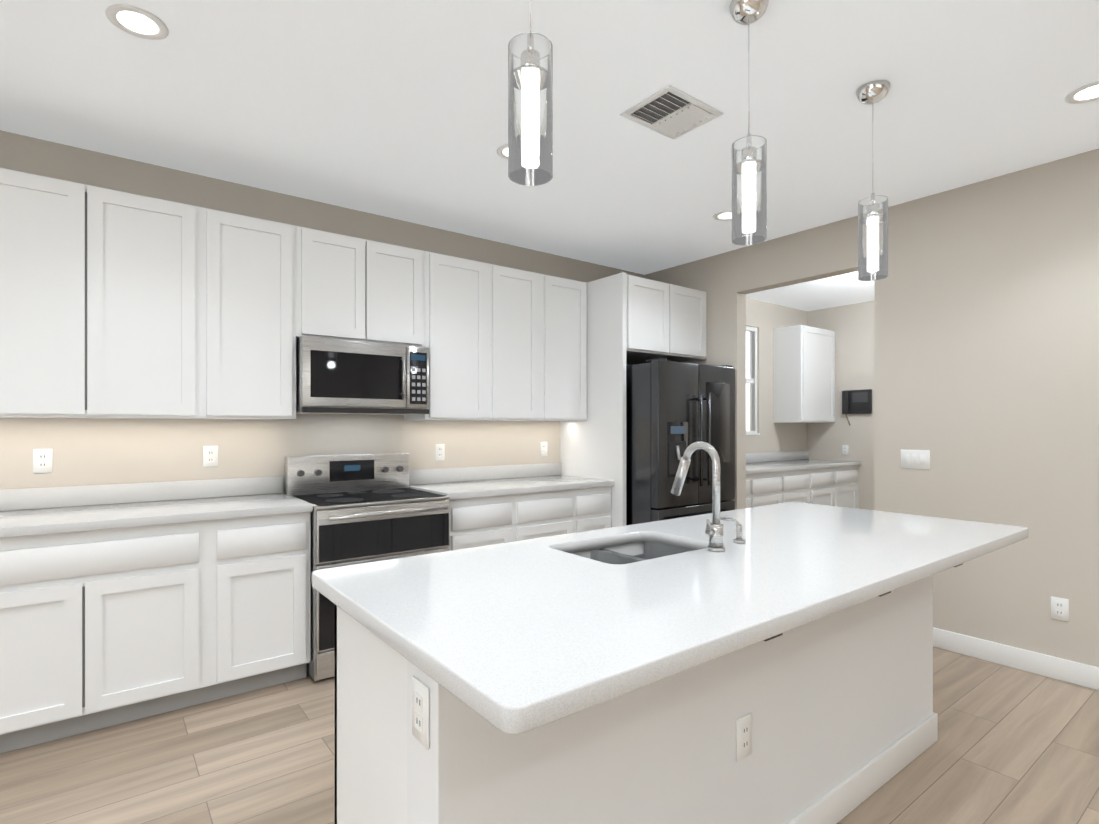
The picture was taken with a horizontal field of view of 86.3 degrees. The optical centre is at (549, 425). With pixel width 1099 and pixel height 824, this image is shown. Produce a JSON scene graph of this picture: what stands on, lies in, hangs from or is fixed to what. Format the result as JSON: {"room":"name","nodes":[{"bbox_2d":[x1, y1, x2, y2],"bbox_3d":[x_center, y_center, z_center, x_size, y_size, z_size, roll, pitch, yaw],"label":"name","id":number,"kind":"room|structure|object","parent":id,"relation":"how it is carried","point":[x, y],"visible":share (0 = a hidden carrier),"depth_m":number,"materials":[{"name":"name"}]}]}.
{"room":"kitchen","nodes":[
{"label":"kitchen","id":0,"kind":"room"},
{"bbox_2d":[0,130,806,493],"bbox_3d":[-1.241,-0.033,3.884,11.190,2.730,0.120,0,0,-37],"label":"wall","id":1,"kind":"structure","parent":0,"point":[104,450],"depth_m":3.48,"materials":[{"name":"beige paint"}]},
{"bbox_2d":[33,449,52,472],"bbox_3d":[-2.474,0.172,2.862,0.072,0.117,0.008,0,0,-37],"label":"outlet","id":2,"kind":"object","parent":1,"relation":"attached to","point":[42,460],"visible":1,"depth_m":2.86,"materials":[{"name":"white plastic"}]},
{"bbox_2d":[0,168,107,417],"bbox_3d":[-2.420,-0.575,2.685,0.597,1.074,0.353,0,0,-37],"label":"upper cabinet","id":3,"kind":"object","parent":1,"relation":"attached to","point":[54,232],"depth_m":2.62,"materials":[{"name":"white wood"}]},
{"bbox_2d":[108,189,203,418],"bbox_3d":[-2.075,-0.575,2.948,0.521,1.074,0.353,0,0,-37],"label":"upper cabinet","id":4,"kind":"object","parent":1,"relation":"attached to","point":[116,304],"depth_m":2.86,"materials":[{"name":"white wood"}]},
{"bbox_2d":[203,446,217,466],"bbox_3d":[-1.905,0.172,3.296,0.072,0.117,0.008,0,0,-37],"label":"outlet","id":5,"kind":"object","parent":1,"relation":"attached to","point":[210,456],"visible":1,"depth_m":3.29,"materials":[{"name":"white plastic"}]},
{"bbox_2d":[204,208,295,418],"bbox_3d":[-1.686,-0.575,3.245,0.458,1.074,0.353,0,0,-37],"label":"upper cabinet","id":6,"kind":"object","parent":1,"relation":"attached to","point":[250,262],"depth_m":3.11,"materials":[{"name":"white wood"}]},
{"bbox_2d":[296,226,424,346],"bbox_3d":[-1.195,-0.805,3.619,0.775,0.614,0.353,0,0,-37],"label":"upper cabinet","id":7,"kind":"object","parent":1,"relation":"attached to","point":[350,288],"visible":0.92,"depth_m":3.45,"materials":[{"name":"white wood"}]},
{"bbox_2d":[296,336,428,414],"bbox_3d":[-1.162,-0.283,3.578,0.760,0.420,0.459,0,0,-37],"label":"microwave","id":8,"kind":"object","parent":7,"relation":"attached to","point":[335,376],"visible":0.98,"depth_m":3.40,"materials":[{"name":"silver metal"}]},
{"bbox_2d":[435,444,444,460],"bbox_3d":[-0.776,0.187,4.158,0.072,0.117,0.008,0,0,-37],"label":"outlet","id":9,"kind":"object","parent":1,"relation":"attached to","point":[439,451],"visible":1,"depth_m":4.15,"materials":[{"name":"white plastic"}]},
{"bbox_2d":[404,251,491,420],"bbox_3d":[-0.701,-0.575,3.997,0.468,1.074,0.353,0,0,-37],"label":"upper cabinet","id":10,"kind":"object","parent":1,"relation":"attached to","point":[458,291],"depth_m":3.87,"materials":[{"name":"white wood"}]},
{"bbox_2d":[492,264,543,420],"bbox_3d":[-0.339,-0.575,4.274,0.443,1.074,0.353,0,0,-37],"label":"upper cabinet","id":11,"kind":"object","parent":1,"relation":"attached to","point":[502,343],"depth_m":4.15,"materials":[{"name":"white wood"}]},
{"bbox_2d":[540,442,546,455],"bbox_3d":[-0.045,0.188,4.716,0.072,0.117,0.008,0,0,-37],"label":"outlet","id":12,"kind":"object","parent":1,"relation":"attached to","point":[543,448],"visible":1,"depth_m":4.71,"materials":[{"name":"white plastic"}]},
{"bbox_2d":[544,274,586,420],"bbox_3d":[0.016,-0.575,4.544,0.449,1.074,0.353,0,0,-37],"label":"upper cabinet","id":13,"kind":"object","parent":1,"relation":"attached to","point":[565,300],"depth_m":4.41,"materials":[{"name":"white wood"}]},
{"bbox_2d":[746,326,759,434],"bbox_3d":[1.952,-0.497,6.295,0.906,1.196,0.102,0,0,-37],"label":"window","id":14,"kind":"structure","parent":1,"relation":"in","point":[751,380],"depth_m":6.53,"materials":[{"name":"white"}]},
{"bbox_2d":[773,325,834,422],"bbox_3d":[2.961,-0.574,6.792,0.738,1.074,0.353,0,0,-37],"label":"upper cabinet","id":15,"kind":"object","parent":1,"relation":"attached to","point":[803,373],"visible":0.96,"depth_m":6.60,"materials":[{"name":"white wood"}]},
{"bbox_2d":[0,647,1098,823],"bbox_3d":[1.226,1.381,0.652,11.190,0.100,8.252,0,0,-37],"label":"floor","id":16,"kind":"structure","parent":0,"point":[1010,745],"depth_m":2.31,"materials":[{"name":"brown wood"}]},
{"bbox_2d":[0,520,211,752],"bbox_3d":[-2.180,0.887,2.694,0.987,0.888,0.628,0,0,-37],"label":"base cabinet","id":17,"kind":"object","parent":16,"relation":"on","point":[103,628],"depth_m":2.52,"materials":[{"name":"white wood"}]},
{"bbox_2d":[212,512,309,700],"bbox_3d":[-1.603,0.887,3.134,0.465,0.888,0.628,0,0,-37],"label":"base cabinet","id":18,"kind":"object","parent":16,"relation":"on","point":[261,564],"depth_m":2.89,"materials":[{"name":"white wood"}]},
{"bbox_2d":[0,476,312,537],"bbox_3d":[-2.325,0.372,2.574,2.296,0.140,0.643,0,0,-37],"label":"countertop","id":19,"kind":"structure","parent":18,"relation":"on","point":[39,511],"depth_m":2.88,"materials":[{"name":"white stone"}]},
{"bbox_2d":[285,453,449,681],"bbox_3d":[-1.065,0.757,3.451,0.760,1.149,0.722,0,0,-37],"label":"range","id":20,"kind":"object","parent":16,"relation":"on","point":[367,508],"visible":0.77,"depth_m":3.27,"materials":[{"name":"silver metal"}]},
{"bbox_2d":[448,494,519,550],"bbox_3d":[-0.608,0.888,3.894,0.490,0.888,0.628,0,0,-37],"label":"base cabinet","id":21,"kind":"object","parent":16,"relation":"on","point":[482,521],"depth_m":3.66,"materials":[{"name":"white wood"}]},
{"bbox_2d":[520,488,587,540],"bbox_3d":[-0.180,0.888,4.221,0.586,0.888,0.628,0,0,-37],"label":"base cabinet","id":22,"kind":"object","parent":16,"relation":"on","point":[551,513],"depth_m":3.99,"materials":[{"name":"white wood"}]},
{"bbox_2d":[588,486,610,530],"bbox_3d":[0.104,0.888,4.438,0.438,0.888,0.628,0,0,-37],"label":"base cabinet","id":23,"kind":"object","parent":16,"relation":"on","point":[599,498],"depth_m":4.25,"materials":[{"name":"white wood"}]},
{"bbox_2d":[409,463,613,499],"bbox_3d":[-0.258,0.372,4.152,1.362,0.140,0.643,0,0,-37],"label":"countertop","id":24,"kind":"structure","parent":23,"relation":"on","point":[470,482],"depth_m":4.16,"materials":[{"name":"white stone"}]},
{"bbox_2d":[560,272,706,527],"bbox_3d":[0.705,0.110,4.835,0.995,2.443,0.725,0,0,-37],"label":"surround","id":25,"kind":"object","parent":16,"relation":"on","point":[632,320],"visible":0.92,"depth_m":4.45,"materials":[{"name":"white wood"}]},
{"bbox_2d":[335,538,937,823],"bbox_3d":[0.522,0.887,2.028,2.328,0.886,0.644,0,0,-37],"label":"kitchen island","id":26,"kind":"object","parent":16,"relation":"on","point":[776,667],"depth_m":1.54,"materials":[{"name":"grey paint"}]},
{"bbox_2d":[312,502,1028,741],"bbox_3d":[0.618,0.427,1.969,2.460,0.050,1.005,0,0,-37],"label":"island countertop","id":27,"kind":"structure","parent":26,"relation":"on","point":[531,636],"depth_m":1.39,"materials":[{"name":"white stone"}]},
{"bbox_2d":[671,441,724,551],"bbox_3d":[0.462,0.226,1.904,0.152,0.349,0.249,0,0,-37],"label":"faucet","id":28,"kind":"object","parent":27,"relation":"on","point":[714,530],"visible":1,"depth_m":1.88,"materials":[{"name":"silver metal"}]},
{"bbox_2d":[721,517,744,543],"bbox_3d":[0.634,0.360,2.030,0.040,0.080,0.090,0,0,-37],"label":"soap dispenser","id":29,"kind":"object","parent":27,"relation":"on","point":[738,540],"visible":1,"depth_m":2.00,"materials":[{"name":"silver metal"}]},
{"bbox_2d":[626,358,734,524],"bbox_3d":[0.830,0.431,4.686,0.885,1.801,1.039,0,0,-37],"label":"fridge","id":30,"kind":"object","parent":16,"relation":"on","point":[674,410],"visible":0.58,"depth_m":4.24,"materials":[{"name":"black metal"}]},
{"bbox_2d":[746,474,753,507],"bbox_3d":[1.440,0.888,5.458,0.562,0.888,0.628,0,0,-37],"label":"base cabinet","id":31,"kind":"object","parent":16,"relation":"on","point":[750,477],"depth_m":5.39,"materials":[{"name":"white wood"}]},
{"bbox_2d":[754,471,785,506],"bbox_3d":[1.868,0.888,5.785,0.515,0.888,0.628,0,0,-37],"label":"base cabinet","id":32,"kind":"object","parent":16,"relation":"on","point":[769,488],"depth_m":5.57,"materials":[{"name":"white wood"}]},
{"bbox_2d":[786,469,813,503],"bbox_3d":[2.278,0.889,6.097,0.515,0.888,0.628,0,0,-37],"label":"base cabinet","id":33,"kind":"object","parent":16,"relation":"on","point":[799,483],"depth_m":5.90,"materials":[{"name":"white wood"}]},
{"bbox_2d":[814,467,837,505],"bbox_3d":[2.687,0.889,6.409,0.515,0.888,0.628,0,0,-37],"label":"base cabinet","id":34,"kind":"object","parent":16,"relation":"on","point":[834,486],"depth_m":6.21,"materials":[{"name":"white wood"}]},
{"bbox_2d":[838,465,857,508],"bbox_3d":[3.115,0.889,6.736,0.561,0.888,0.628,0,0,-37],"label":"base cabinet","id":35,"kind":"object","parent":16,"relation":"on","point":[847,475],"depth_m":6.50,"materials":[{"name":"white wood"}]},
{"bbox_2d":[746,451,861,474],"bbox_3d":[2.282,0.373,6.091,2.668,0.140,0.643,0,0,-37],"label":"countertop","id":36,"kind":"structure","parent":35,"relation":"on","point":[759,463],"depth_m":6.43,"materials":[{"name":"white stone"}]},
{"bbox_2d":[0,0,1098,310],"bbox_3d":[1.226,-1.449,0.653,11.190,0.100,8.252,0,0,-37],"label":"ceiling","id":37,"kind":"structure","parent":0,"point":[394,108],"depth_m":2.54,"materials":[{"name":"white paint"}]},
{"bbox_2d":[105,4,168,39],"bbox_3d":[-1.425,-1.394,2.030,0.180,0.007,0.180,0,0,-37],"label":"recessed light","id":38,"kind":"object","parent":37,"relation":"in","point":[135,21],"visible":1,"depth_m":2.02,"materials":[{"name":"white plastic"}]},
{"bbox_2d":[497,144,507,159],"bbox_3d":[-0.179,-1.394,2.990,0.180,0.007,0.180,0,0,-37],"label":"recessed light","id":39,"kind":"object","parent":37,"relation":"in","point":[502,151],"visible":0.38,"depth_m":2.98,"materials":[{"name":"white plastic"}]},
{"bbox_2d":[508,0,552,185],"bbox_3d":[-0.047,-1.006,1.446,0.124,0.784,0.124,0,0,-37],"label":"pendant light","id":40,"kind":"object","parent":37,"relation":"hanging from","point":[530,153],"visible":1,"depth_m":1.44,"materials":[{"name":"clear glass"}]},
{"bbox_2d":[620,85,722,138],"bbox_3d":[0.546,-1.391,2.623,0.360,0.015,0.290,0,0,-37],"label":"ceiling vent","id":41,"kind":"object","parent":37,"relation":"in","point":[670,111],"visible":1,"depth_m":2.61,"materials":[{"name":"white metal"}]},
{"bbox_2d":[713,211,731,220],"bbox_3d":[1.181,-1.393,3.893,0.180,0.007,0.180,0,0,-37],"label":"recessed light","id":42,"kind":"object","parent":37,"relation":"in","point":[724,216],"visible":0.56,"depth_m":3.90,"materials":[{"name":"white plastic"}]},
{"bbox_2d":[729,0,768,244],"bbox_3d":[0.660,-1.005,1.940,0.124,0.784,0.124,0,0,-37],"label":"pendant light","id":43,"kind":"object","parent":37,"relation":"hanging from","point":[749,223],"visible":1,"depth_m":1.93,"materials":[{"name":"clear glass"}]},
{"bbox_2d":[856,80,889,280],"bbox_3d":[1.341,-1.005,2.431,0.124,0.784,0.124,0,0,-37],"label":"pendant light","id":44,"kind":"object","parent":37,"relation":"hanging from","point":[873,265],"visible":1,"depth_m":2.42,"materials":[{"name":"clear glass"}]},
{"bbox_2d":[1065,81,1098,103],"bbox_3d":[2.272,-1.394,2.450,0.180,0.007,0.180,0,0,-37],"label":"recessed light","id":45,"kind":"object","parent":37,"relation":"in","point":[1087,93],"visible":1,"depth_m":2.47,"materials":[{"name":"white plastic"}]},
{"bbox_2d":[807,301,874,509],"bbox_3d":[4.079,-0.032,6.038,0.120,2.730,2.912,0,0,-37],"label":"wall","id":46,"kind":"structure","parent":0,"point":[851,326],"depth_m":6.74,"materials":[{"name":"beige paint"}]},
{"bbox_2d":[842,445,847,454],"bbox_3d":[3.425,0.283,6.789,0.008,0.117,0.072,0,0,-37],"label":"outlet","id":47,"kind":"object","parent":46,"relation":"attached to","point":[844,449],"visible":1,"depth_m":6.79,"materials":[{"name":"white plastic"}]},
{"bbox_2d":[842,389,871,424],"bbox_3d":[3.483,-0.206,6.657,0.074,0.402,0.320,0,0,-37],"label":"intercom","id":48,"kind":"object","parent":46,"relation":"attached to","point":[856,401],"visible":0.98,"depth_m":6.64,"materials":[{"name":"black plastic"}]},
{"bbox_2d":[645,148,1098,666],"bbox_3d":[3.360,-0.033,2.281,0.122,2.730,8.012,0,0,-37],"label":"wall","id":49,"kind":"structure","parent":0,"point":[986,343],"depth_m":3.32,"materials":[{"name":"beige paint"}]},
{"bbox_2d":[901,449,929,469],"bbox_3d":[2.256,0.207,3.620,0.008,0.117,0.164,0,0,-37],"label":"light switch","id":50,"kind":"object","parent":49,"relation":"attached to","point":[915,459],"visible":1,"depth_m":3.61,"materials":[{"name":"white plastic"}]},
{"bbox_2d":[933,627,1098,689],"bbox_3d":[3.588,1.274,1.869,0.014,0.114,7.040,0,0,-37],"label":"baseboard","id":51,"kind":"structure","parent":49,"relation":"attached to","point":[1073,672],"depth_m":3.20,"materials":[{"name":"white wood"}]},
{"bbox_2d":[1051,596,1068,621],"bbox_3d":[2.673,0.960,3.073,0.008,0.117,0.072,0,0,-37],"label":"electrical outlet","id":52,"kind":"object","parent":49,"relation":"attached to","point":[1059,608],"visible":1,"depth_m":3.07,"materials":[{"name":"white plastic"}]}
]}

